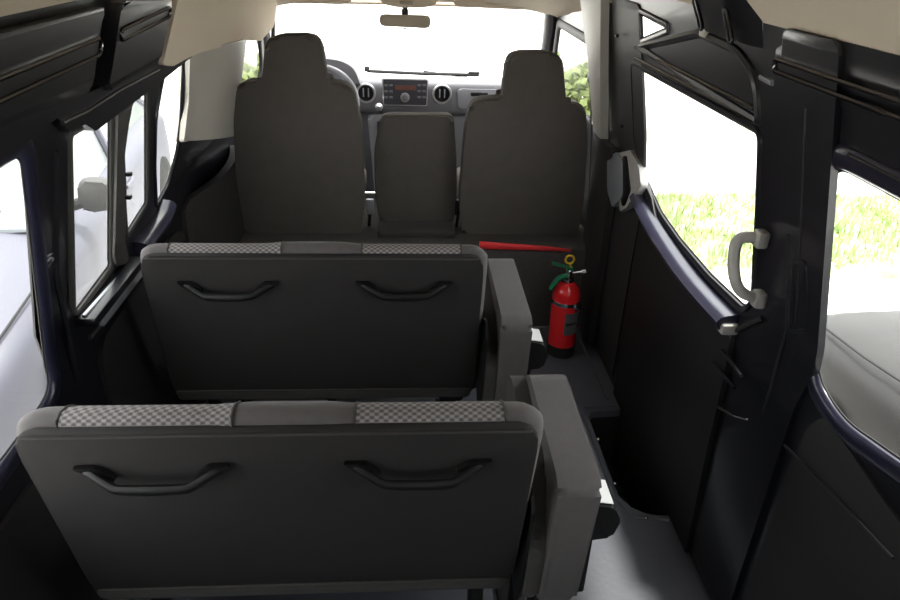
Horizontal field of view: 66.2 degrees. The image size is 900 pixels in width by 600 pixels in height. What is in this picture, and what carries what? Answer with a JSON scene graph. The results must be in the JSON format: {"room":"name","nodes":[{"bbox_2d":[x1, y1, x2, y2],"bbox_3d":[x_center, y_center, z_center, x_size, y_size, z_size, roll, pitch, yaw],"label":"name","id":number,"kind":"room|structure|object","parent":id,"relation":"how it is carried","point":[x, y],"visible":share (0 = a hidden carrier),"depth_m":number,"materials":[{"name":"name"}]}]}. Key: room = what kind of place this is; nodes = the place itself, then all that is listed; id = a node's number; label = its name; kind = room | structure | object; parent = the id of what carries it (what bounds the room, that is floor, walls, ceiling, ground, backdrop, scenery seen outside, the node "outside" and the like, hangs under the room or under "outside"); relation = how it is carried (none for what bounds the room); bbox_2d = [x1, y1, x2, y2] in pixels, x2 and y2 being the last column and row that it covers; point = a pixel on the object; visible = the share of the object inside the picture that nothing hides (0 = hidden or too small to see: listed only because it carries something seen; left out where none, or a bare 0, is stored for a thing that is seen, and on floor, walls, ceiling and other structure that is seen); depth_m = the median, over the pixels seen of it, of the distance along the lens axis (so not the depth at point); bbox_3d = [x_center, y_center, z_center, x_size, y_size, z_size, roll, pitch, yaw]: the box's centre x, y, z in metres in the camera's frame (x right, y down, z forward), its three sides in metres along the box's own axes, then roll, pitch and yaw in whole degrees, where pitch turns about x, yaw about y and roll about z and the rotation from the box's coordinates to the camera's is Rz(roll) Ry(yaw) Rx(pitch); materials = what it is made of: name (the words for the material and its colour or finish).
{"room":"vehicle interior","nodes":[
{"label":"vehicle interior","id":0,"kind":"room"},
{"bbox_2d":[0,0,277,521],"bbox_3d":[-0.788,0.148,1.731,0.157,1.760,5.000,0,28,-4],"label":"frame","id":1,"kind":"structure","parent":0,"point":[198,162],"depth_m":1.53,"materials":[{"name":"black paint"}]},
{"bbox_2d":[0,140,60,489],"bbox_3d":[-0.758,0.198,0.910,0.114,0.620,1.090,0,28,-4],"label":"window","id":2,"kind":"structure","parent":1,"relation":"in","point":[26,155],"depth_m":1.31,"materials":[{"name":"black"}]},
{"bbox_2d":[47,252,54,267],"bbox_3d":[-0.804,-0.076,1.372,0.016,0.030,0.064,0,28,-4],"label":"trim","id":3,"kind":"structure","parent":1,"relation":"attached to","point":[50,256],"depth_m":1.38,"materials":[{"name":"blue paint"}]},
{"bbox_2d":[0,7,103,160],"bbox_3d":[-0.668,-0.058,0.601,0.098,0.205,1.792,0,28,-4],"label":"interior trim panel","id":4,"kind":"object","parent":1,"relation":"attached to","point":[47,65],"depth_m":1.15,"materials":[{"name":"blue paint"}]},
{"bbox_2d":[0,478,115,599],"bbox_3d":[-0.813,0.876,1.028,0.020,0.582,1.680,0,28,-4],"label":"trim","id":5,"kind":"structure","parent":1,"relation":"attached to","point":[37,562],"depth_m":1.37,"materials":[{"name":"black plastic"}]},
{"bbox_2d":[53,149,79,381],"bbox_3d":[-0.803,-0.050,1.442,0.098,0.542,0.020,5,28,5],"label":"trim","id":6,"kind":"structure","parent":1,"relation":"attached to","point":[58,285],"depth_m":1.44,"materials":[{"name":"blue paint"}]},
{"bbox_2d":[88,324,101,339],"bbox_3d":[-0.861,0.025,1.759,0.012,0.015,0.284,0,28,-4],"label":"trim","id":7,"kind":"structure","parent":1,"relation":"attached to","point":[96,329],"depth_m":1.65,"materials":[{"name":"black plastic"}]},
{"bbox_2d":[67,105,142,326],"bbox_3d":[-0.811,-0.206,1.618,0.106,0.483,0.360,0,28,-4],"label":"window","id":8,"kind":"structure","parent":1,"relation":"in","point":[105,296],"depth_m":1.65,"materials":[{"name":"black plastic"}]},
{"bbox_2d":[51,56,191,131],"bbox_3d":[-0.763,-0.522,1.666,0.055,0.087,0.960,0,28,-4],"label":"trim","id":9,"kind":"structure","parent":1,"relation":"attached to","point":[99,117],"depth_m":1.48,"materials":[{"name":"blue paint"}]},
{"bbox_2d":[93,0,171,90],"bbox_3d":[-0.724,-0.606,1.579,0.089,0.170,0.411,0,28,-4],"label":"trim","id":10,"kind":"structure","parent":1,"relation":"attached to","point":[133,32],"depth_m":1.50,"materials":[{"name":"blue paint"}]},
{"bbox_2d":[126,91,149,237],"bbox_3d":[-0.826,-0.358,1.815,0.099,0.390,0.250,0,28,-4],"label":"window","id":11,"kind":"structure","parent":1,"relation":"in","point":[129,230],"depth_m":1.88,"materials":[{"name":"black rubber"}]},
{"bbox_2d":[98,231,199,404],"bbox_3d":[-0.890,0.187,2.152,0.020,0.649,0.797,0,28,-4],"label":"trim","id":12,"kind":"structure","parent":1,"relation":"attached to","point":[133,369],"depth_m":1.90,"materials":[{"name":"black plastic"}]},
{"bbox_2d":[133,63,184,255],"bbox_3d":[-0.836,-0.441,2.007,0.108,0.496,0.442,0,28,-4],"label":"window","id":13,"kind":"structure","parent":1,"relation":"in","point":[159,223],"depth_m":2.04,"materials":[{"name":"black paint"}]},
{"bbox_2d":[174,39,245,141],"bbox_3d":[-0.835,-0.728,2.507,0.170,0.459,0.801,0,28,-4],"label":"trim","id":14,"kind":"structure","parent":1,"relation":"attached to","point":[213,77],"depth_m":2.31,"materials":[{"name":"beige plastic"}]},
{"bbox_2d":[182,145,244,242],"bbox_3d":[-0.909,-0.191,2.831,0.090,0.715,0.828,0,28,-4],"label":"trim","id":15,"kind":"structure","parent":1,"relation":"attached to","point":[212,213],"depth_m":2.56,"materials":[{"name":"grey plastic"}]},
{"bbox_2d":[158,0,276,65],"bbox_3d":[-0.751,-0.990,2.390,0.125,0.289,1.474,1,28,-2],"label":"trim","id":16,"kind":"structure","parent":1,"relation":"attached to","point":[195,27],"depth_m":2.12,"materials":[{"name":"beige plastic"}]},
{"bbox_2d":[257,40,262,76],"bbox_3d":[-0.912,-1.093,3.155,0.106,0.422,0.696,0,28,-4],"label":"window","id":17,"kind":"structure","parent":1,"relation":"in","point":[260,43],"depth_m":3.40,"materials":[{"name":"grey plastic"}]},
{"bbox_2d":[257,0,556,51],"bbox_3d":[-0.215,-1.331,3.610,1.613,0.549,0.768,0,28,-4],"label":"window","id":18,"kind":"structure","parent":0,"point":[550,21],"depth_m":3.29,"materials":[{"name":"plastic"}]},
{"bbox_2d":[271,22,274,36],"bbox_3d":[-0.879,-1.324,3.378,0.048,0.228,0.346,-5,29,-14],"label":"handle","id":19,"kind":"object","parent":18,"relation":"attached to","point":[273,28],"visible":0.19,"depth_m":3.40,"materials":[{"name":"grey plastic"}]},
{"bbox_2d":[364,66,479,76],"bbox_3d":[-0.163,-1.344,4.077,0.680,0.061,0.046,0,28,-4],"label":"windscreen wiper","id":20,"kind":"object","parent":18,"relation":"attached to","point":[367,69],"visible":0.98,"depth_m":4.07,"materials":[{"name":"rubber"}]},
{"bbox_2d":[116,327,710,599],"bbox_3d":[-0.057,0.993,1.461,1.580,0.030,3.640,0,28,-4],"label":"floor","id":21,"kind":"structure","parent":0,"point":[644,559],"depth_m":1.96,"materials":[{"name":"grey plastic"}]},
{"bbox_2d":[15,399,542,599],"bbox_3d":[-0.304,0.436,1.518,0.873,0.876,0.600,0,28,-4],"label":"bench","id":22,"kind":"object","parent":21,"relation":"on","point":[155,502],"visible":1,"depth_m":1.18,"materials":[{"name":"grey fabric"}]},
{"bbox_2d":[140,241,487,403],"bbox_3d":[-0.372,0.120,2.117,0.889,0.864,0.600,0,28,-4],"label":"bench","id":23,"kind":"object","parent":21,"relation":"on","point":[331,321],"visible":0.9,"depth_m":1.81,"materials":[{"name":"grey fabric"}]},
{"bbox_2d":[476,259,547,400],"bbox_3d":[0.161,0.234,2.154,0.175,0.668,0.469,0,28,-4],"label":"seat","id":24,"kind":"object","parent":21,"relation":"on","point":[509,346],"visible":0.62,"depth_m":1.89,"materials":[{"name":"grey fabric"}]},
{"bbox_2d":[487,259,532,400],"bbox_3d":[0.159,0.106,2.071,0.080,0.364,0.443,0,28,-4],"label":"seat cushion","id":25,"kind":"object","parent":24,"relation":"on","point":[511,318],"depth_m":1.89,"materials":[{"name":"grey fabric"}]},
{"bbox_2d":[496,374,619,599],"bbox_3d":[0.219,0.529,1.572,0.175,0.698,0.419,0,28,-4],"label":"seat","id":26,"kind":"object","parent":21,"relation":"on","point":[569,507],"visible":0.82,"depth_m":1.34,"materials":[{"name":"grey fabric"}]},
{"bbox_2d":[525,374,601,599],"bbox_3d":[0.217,0.401,1.488,0.080,0.394,0.393,0,28,-4],"label":"seat cushion","id":27,"kind":"object","parent":26,"relation":"on","point":[570,506],"depth_m":1.33,"materials":[{"name":"grey fabric"}]},
{"bbox_2d":[546,255,585,357],"bbox_3d":[0.463,0.018,2.807,0.145,0.452,0.126,-1,28,-4],"label":"fire extinguisher","id":28,"kind":"object","parent":21,"relation":"on","point":[566,305],"visible":1,"depth_m":2.77,"materials":[{"name":"metal"}]},
{"bbox_2d":[546,339,574,357],"bbox_3d":[0.465,0.196,2.899,0.120,0.051,0.120,-1,28,-4],"label":"base","id":29,"kind":"object","parent":28,"relation":"on","point":[553,349],"depth_m":2.85,"materials":[{"name":"rubber"}]},
{"bbox_2d":[0,0,899,55],"bbox_3d":[-0.038,-0.496,1.129,1.460,0.510,4.460,0,28,-4],"label":"ceiling","id":30,"kind":"structure","parent":0,"point":[874,24],"depth_m":1.07,"materials":[{"name":"beige fabric"}]},
{"bbox_2d":[290,0,350,3],"bbox_3d":[-0.672,-1.379,3.115,0.456,0.071,0.022,0,28,-4],"label":"sun visor","id":31,"kind":"object","parent":30,"relation":"attached to","point":[307,1],"visible":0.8,"depth_m":3.13,"materials":[{"name":"grey plastic"}]},
{"bbox_2d":[380,0,437,7],"bbox_3d":[-0.190,-1.370,3.159,0.267,0.050,0.106,0,28,-4],"label":"console","id":32,"kind":"object","parent":30,"relation":"attached to","point":[395,3],"visible":1,"depth_m":3.12,"materials":[{"name":"beige plastic"}]},
{"bbox_2d":[379,8,430,29],"bbox_3d":[-0.209,-1.309,3.198,0.236,0.101,0.051,0,28,-4],"label":"mirror","id":33,"kind":"object","parent":32,"relation":"hanging from","point":[404,19],"visible":0.97,"depth_m":3.18,"materials":[{"name":"grey plastic"}]},
{"bbox_2d":[381,16,427,26],"bbox_3d":[-0.208,-1.285,3.184,0.216,0.040,0.004,0,28,-4],"label":"mirror glass","id":34,"kind":"object","parent":33,"relation":"attached to","point":[391,21],"depth_m":3.18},
{"bbox_2d":[454,1,523,7],"bbox_3d":[0.248,-1.384,3.175,0.461,0.071,0.022,0,28,-4],"label":"sun visor","id":35,"kind":"object","parent":30,"relation":"attached to","point":[457,3],"visible":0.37,"depth_m":3.17,"materials":[{"name":"grey plastic"}]},
{"bbox_2d":[538,0,899,599],"bbox_3d":[0.624,0.147,1.826,0.157,1.760,5.000,0,28,-4],"label":"frame","id":36,"kind":"structure","parent":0,"point":[707,61],"depth_m":1.51,"materials":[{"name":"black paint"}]},
{"bbox_2d":[240,193,584,325],"bbox_3d":[-0.200,-0.349,3.508,1.545,0.400,1.275,0,28,-4],"label":"trim","id":37,"kind":"structure","parent":36,"relation":"attached to","point":[536,271],"depth_m":2.94,"materials":[{"name":"black plastic"}]},
{"bbox_2d":[234,32,366,232],"bbox_3d":[-0.620,-0.754,2.979,0.519,0.832,0.733,0,28,-4],"label":"seat","id":38,"kind":"object","parent":37,"relation":"on","point":[298,130],"visible":0.95,"depth_m":2.71,"materials":[{"name":"fabric"}]},
{"bbox_2d":[366,198,373,226],"bbox_3d":[-0.347,-0.380,3.001,0.035,0.126,0.022,0,28,-4],"label":"belt buckle","id":39,"kind":"object","parent":37,"relation":"on","point":[369,201],"visible":1,"depth_m":2.98,"materials":[{"name":"black plastic"}]},
{"bbox_2d":[325,52,501,192],"bbox_3d":[-0.233,-0.981,3.877,1.520,0.765,0.426,0,28,-4],"label":"dashboard","id":40,"kind":"object","parent":37,"relation":"on","point":[396,93],"visible":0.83,"depth_m":3.63,"materials":[{"name":"grey plastic"}]},
{"bbox_2d":[325,52,360,84],"bbox_3d":[-0.665,-1.212,3.602,0.400,0.125,0.200,0,28,-4],"label":"hood","id":41,"kind":"object","parent":40,"relation":"attached to","point":[344,63],"depth_m":3.53,"materials":[{"name":"grey plastic"}]},
{"bbox_2d":[327,65,359,106],"bbox_3d":[-0.656,-0.939,3.356,0.357,0.373,0.371,-23,37,-38],"label":"steering wheel","id":42,"kind":"object","parent":40,"relation":"attached to","point":[341,74],"visible":0.09,"depth_m":3.35,"materials":[{"name":"grey plastic"}]},
{"bbox_2d":[357,83,375,102],"bbox_3d":[-0.438,-1.079,3.597,0.104,0.104,0.024,0,28,-4],"label":"air vent","id":43,"kind":"object","parent":40,"relation":"attached to","point":[366,91],"depth_m":3.59,"materials":[{"name":"black plastic"}]},
{"bbox_2d":[375,103,382,113],"bbox_3d":[-0.368,-0.994,3.590,0.042,0.073,0.101,0,28,-4],"label":"lever","id":44,"kind":"object","parent":40,"relation":"attached to","point":[378,106],"visible":1,"depth_m":3.54,"materials":[{"name":"silver metal"}]},
{"bbox_2d":[432,84,451,103],"bbox_3d":[-0.042,-1.082,3.623,0.104,0.104,0.024,0,28,-4],"label":"air vent","id":45,"kind":"object","parent":40,"relation":"attached to","point":[441,93],"depth_m":3.62,"materials":[{"name":"black plastic"}]},
{"bbox_2d":[374,112,456,221],"bbox_3d":[-0.160,-0.682,3.188,0.355,0.501,0.689,0,28,-4],"label":"seat","id":46,"kind":"object","parent":37,"relation":"on","point":[415,156],"visible":0.95,"depth_m":2.90,"materials":[{"name":"fabric"}]},
{"bbox_2d":[377,221,454,237],"bbox_3d":[-0.146,-0.306,2.981,0.330,0.030,0.130,0,28,-4],"label":"pad","id":47,"kind":"object","parent":37,"relation":"on","point":[403,229],"visible":1,"depth_m":2.94,"materials":[{"name":"grey fabric"}]},
{"bbox_2d":[454,199,459,226],"bbox_3d":[0.037,-0.381,3.027,0.035,0.126,0.022,0,28,-4],"label":"belt","id":48,"kind":"object","parent":37,"relation":"on","point":[456,210],"visible":0.62,"depth_m":3.02,"materials":[{"name":"black plastic"}]},
{"bbox_2d":[457,49,587,234],"bbox_3d":[0.295,-0.737,3.054,0.535,0.792,0.727,0,28,-4],"label":"seat","id":49,"kind":"object","parent":37,"relation":"on","point":[522,169],"visible":0.94,"depth_m":2.79,"materials":[{"name":"fabric"}]},
{"bbox_2d":[457,167,459,198],"bbox_3d":[0.277,-0.530,3.327,0.485,0.110,0.440,0,28,-4],"label":"seat cushion","id":50,"kind":"object","parent":49,"relation":"on","point":[458,169],"depth_m":3.32,"materials":[{"name":"fabric"}]},
{"bbox_2d":[479,241,570,250],"bbox_3d":[0.314,-0.222,2.877,0.386,0.040,0.017,1,28,-2],"label":"edging strip","id":51,"kind":"object","parent":37,"relation":"on","point":[482,244],"visible":0.96,"depth_m":2.87,"materials":[{"name":"red plastic"}]},
{"bbox_2d":[553,19,608,139],"bbox_3d":[0.561,-1.025,3.124,0.106,0.423,1.117,0,28,-4],"label":"window","id":52,"kind":"structure","parent":36,"relation":"in","point":[560,24],"depth_m":3.04,"materials":[{"name":"grey plastic"}]},
{"bbox_2d":[587,74,592,202],"bbox_3d":[0.579,-0.588,2.895,0.082,0.691,0.045,0,28,-4],"label":"belt","id":53,"kind":"object","parent":36,"relation":"hanging from","point":[590,119],"visible":0.44,"depth_m":2.85,"materials":[{"name":"black fabric"}]},
{"bbox_2d":[580,0,609,139],"bbox_3d":[0.550,-0.843,2.547,0.173,0.583,0.324,0,28,-4],"label":"trim","id":54,"kind":"structure","parent":36,"relation":"attached to","point":[595,13],"depth_m":2.48,"materials":[{"name":"beige plastic"}]},
{"bbox_2d":[577,132,619,342],"bbox_3d":[0.590,-0.251,2.861,0.056,0.845,0.279,0,28,-4],"label":"trim","id":55,"kind":"structure","parent":36,"relation":"attached to","point":[599,212],"depth_m":2.79,"materials":[{"name":"grey plastic"}]},
{"bbox_2d":[590,416,629,505],"bbox_3d":[0.594,0.658,2.417,0.170,0.240,0.620,0,28,-4],"label":"trim","id":56,"kind":"structure","parent":36,"relation":"attached to","point":[604,428],"depth_m":2.62,"materials":[{"name":"plastic"}]},
{"bbox_2d":[594,0,646,376],"bbox_3d":[0.585,-0.343,2.486,0.143,1.360,0.374,0,28,-4],"label":"trim","id":57,"kind":"structure","parent":36,"relation":"attached to","point":[625,224],"depth_m":2.45,"materials":[{"name":"grey plastic"}]},
{"bbox_2d":[577,333,668,520],"bbox_3d":[0.556,0.407,2.562,0.149,0.010,1.103,0,28,-4],"label":"trim","id":58,"kind":"structure","parent":36,"relation":"attached to","point":[606,474],"depth_m":2.35,"materials":[{"name":"grey plastic"}]},
{"bbox_2d":[607,150,647,210],"bbox_3d":[0.623,-0.426,2.461,0.031,0.237,0.386,0,28,-4],"label":"cover","id":59,"kind":"object","parent":36,"relation":"attached to","point":[626,175],"visible":0.97,"depth_m":2.42,"materials":[{"name":"plastic"}]},
{"bbox_2d":[638,8,668,42],"bbox_3d":[0.569,-0.751,1.930,0.033,0.104,0.263,0,28,-4],"label":"window","id":60,"kind":"structure","parent":36,"relation":"in","point":[663,32],"depth_m":1.92,"materials":[{"name":"blue paint"}]},
{"bbox_2d":[611,183,764,551],"bbox_3d":[0.665,0.311,2.146,0.036,1.093,0.936,0,28,-4],"label":"door","id":61,"kind":"structure","parent":36,"relation":"in","point":[674,365],"depth_m":2.13,"materials":[{"name":"plastic"}]},
{"bbox_2d":[634,46,753,122],"bbox_3d":[0.596,-0.568,1.765,0.019,0.042,0.822,0,28,-4],"label":"trim","id":62,"kind":"structure","parent":36,"relation":"attached to","point":[728,95],"depth_m":1.67,"materials":[{"name":"black paint"}]},
{"bbox_2d":[630,61,761,334],"bbox_3d":[0.643,-0.332,1.931,0.110,0.538,0.940,0,28,-4],"label":"window","id":63,"kind":"structure","parent":36,"relation":"in","point":[668,243],"depth_m":1.84,"materials":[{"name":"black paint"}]},
{"bbox_2d":[692,0,703,30],"bbox_3d":[0.545,-0.630,1.518,0.014,0.070,0.056,-9,30,-20],"label":"trim","id":64,"kind":"structure","parent":36,"relation":"attached to","point":[698,16],"depth_m":1.51,"materials":[{"name":"blue paint"}]},
{"bbox_2d":[637,29,760,125],"bbox_3d":[0.588,-0.604,1.713,0.045,0.154,0.805,0,28,-4],"label":"trim","id":65,"kind":"structure","parent":36,"relation":"attached to","point":[693,34],"depth_m":1.53,"materials":[{"name":"blue paint"}]},
{"bbox_2d":[699,29,708,37],"bbox_3d":[0.586,-0.642,1.549,0.030,0.100,0.035,0,28,-4],"label":"trim","id":66,"kind":"structure","parent":36,"relation":"attached to","point":[703,33],"depth_m":1.56,"materials":[{"name":"beige plastic"}]},
{"bbox_2d":[722,7,733,45],"bbox_3d":[0.556,-0.548,1.381,0.016,0.072,0.048,-13,31,-26],"label":"trim","id":67,"kind":"structure","parent":36,"relation":"attached to","point":[725,13],"depth_m":1.37,"materials":[{"name":"blue paint"}]},
{"bbox_2d":[697,0,762,48],"bbox_3d":[0.572,-0.589,1.417,0.101,0.100,0.280,0,28,-4],"label":"trim","id":68,"kind":"structure","parent":36,"relation":"attached to","point":[747,26],"depth_m":1.36,"materials":[{"name":"blue paint"}]},
{"bbox_2d":[727,229,769,308],"bbox_3d":[0.648,-0.068,1.497,0.098,0.175,0.050,3,28,2],"label":"handle","id":69,"kind":"object","parent":36,"relation":"attached to","point":[759,238],"visible":1,"depth_m":1.48,"materials":[{"name":"grey plastic"}]},
{"bbox_2d":[758,74,773,85],"bbox_3d":[0.610,-0.423,1.327,0.012,0.014,0.050,0,28,-4],"label":"trim","id":70,"kind":"structure","parent":36,"relation":"attached to","point":[761,77],"depth_m":1.32,"materials":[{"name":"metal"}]},
{"bbox_2d":[692,28,843,599],"bbox_3d":[0.644,0.163,1.501,0.158,1.400,0.260,0,28,-4],"label":"trim","id":71,"kind":"structure","parent":36,"relation":"attached to","point":[751,452],"depth_m":1.42,"materials":[{"name":"blue paint"}]},
{"bbox_2d":[763,234,789,411],"bbox_3d":[0.685,0.062,1.447,0.066,0.431,0.012,0,28,-4],"label":"trim","id":72,"kind":"structure","parent":36,"relation":"attached to","point":[783,341],"depth_m":1.46,"materials":[{"name":"black plastic"}]},
{"bbox_2d":[788,259,807,333],"bbox_3d":[0.687,0.000,1.357,0.047,0.182,0.074,0,28,-4],"label":"trim","id":73,"kind":"structure","parent":36,"relation":"attached to","point":[804,330],"depth_m":1.35,"materials":[{"name":"blue paint"}]},
{"bbox_2d":[793,108,806,353],"bbox_3d":[0.665,-0.109,1.309,0.124,0.502,0.012,0,28,-4],"label":"trim","id":74,"kind":"structure","parent":36,"relation":"attached to","point":[805,110],"depth_m":1.28,"materials":[{"name":"black plastic"}]},
{"bbox_2d":[742,419,899,599],"bbox_3d":[0.759,0.844,0.947,0.020,0.726,1.379,0,28,-4],"label":"trim","id":75,"kind":"structure","parent":36,"relation":"attached to","point":[812,548],"depth_m":1.32,"materials":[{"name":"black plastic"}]},
{"bbox_2d":[772,57,899,122],"bbox_3d":[0.635,-0.103,0.651,0.015,0.032,1.398,0,28,-4],"label":"trim","id":76,"kind":"structure","parent":36,"relation":"attached to","point":[890,98],"depth_m":1.07,"materials":[{"name":"black paint"}]},
{"bbox_2d":[775,35,899,128],"bbox_3d":[0.663,-0.052,0.585,0.057,0.159,1.598,0,28,-4],"label":"trim","id":77,"kind":"structure","parent":36,"relation":"attached to","point":[879,70],"depth_m":1.01,"materials":[{"name":"blue paint"}]},
{"bbox_2d":[808,144,899,484],"bbox_3d":[0.706,0.164,0.906,0.123,0.547,0.938,0,28,-4],"label":"window","id":78,"kind":"structure","parent":36,"relation":"in","point":[870,450],"depth_m":1.18,"materials":[{"name":"paint"}]},
{"bbox_2d":[846,153,899,183],"bbox_3d":[0.658,-0.056,0.774,0.010,0.012,0.736,0,28,-4],"label":"trim","id":79,"kind":"structure","parent":36,"relation":"attached to","point":[872,167],"depth_m":1.03,"materials":[{"name":"blue paint"}]},
{"label":"outside","id":80,"kind":"structure","parent":0,"visible":0},
{"bbox_2d":[141,4,899,312],"bbox_3d":[-1.122,-6.157,16.515,80.000,0.100,85.000,0,28,-4],"label":"sky","id":81,"kind":"structure","parent":80,"point":[688,142],"depth_m":13.00,"materials":[{"name":"concrete"}]},
{"bbox_2d":[0,98,170,457],"bbox_3d":[-2.950,-0.582,4.292,2.104,1.464,4.385,-4,29,-11],"label":"parked car","id":82,"kind":"object","parent":81,"relation":"on","point":[23,382],"visible":0.38,"depth_m":3.53,"materials":[{"name":"white paint"}]},
{"bbox_2d":[74,176,106,211],"bbox_3d":[-1.891,-0.562,3.674,0.264,0.173,0.090,-4,29,-11],"label":"mirror","id":83,"kind":"object","parent":82,"relation":"attached to","point":[91,190],"depth_m":3.63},
{"bbox_2d":[241,49,258,82],"bbox_3d":[-2.273,-2.068,7.364,1.179,1.286,1.154,0,28,-4],"label":"bush","id":84,"kind":"object","parent":81,"relation":"on","point":[251,60],"visible":0.09,"depth_m":7.04,"materials":[{"name":"green plant"}]},
{"bbox_2d":[557,45,589,116],"bbox_3d":[1.530,-2.181,7.763,1.256,1.325,1.257,0,28,-4],"label":"bush","id":85,"kind":"object","parent":81,"relation":"on","point":[576,71],"visible":0.17,"depth_m":7.40,"materials":[{"name":"green plant"}]},
{"bbox_2d":[653,183,899,278],"bbox_3d":[5.133,-0.699,6.390,7.063,0.188,1.913,0,28,-4],"label":"grass","id":86,"kind":"structure","parent":81,"relation":"on","point":[866,238],"depth_m":6.19,"materials":[{"name":"green plant"}]},
{"bbox_2d":[820,308,899,456],"bbox_3d":[2.593,0.994,1.702,2.104,1.464,4.385,-1,28,-5],"label":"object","id":87,"kind":"object","parent":81,"relation":"on","point":[860,369],"visible":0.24,"depth_m":2.88,"materials":[{"name":"silver metal"}]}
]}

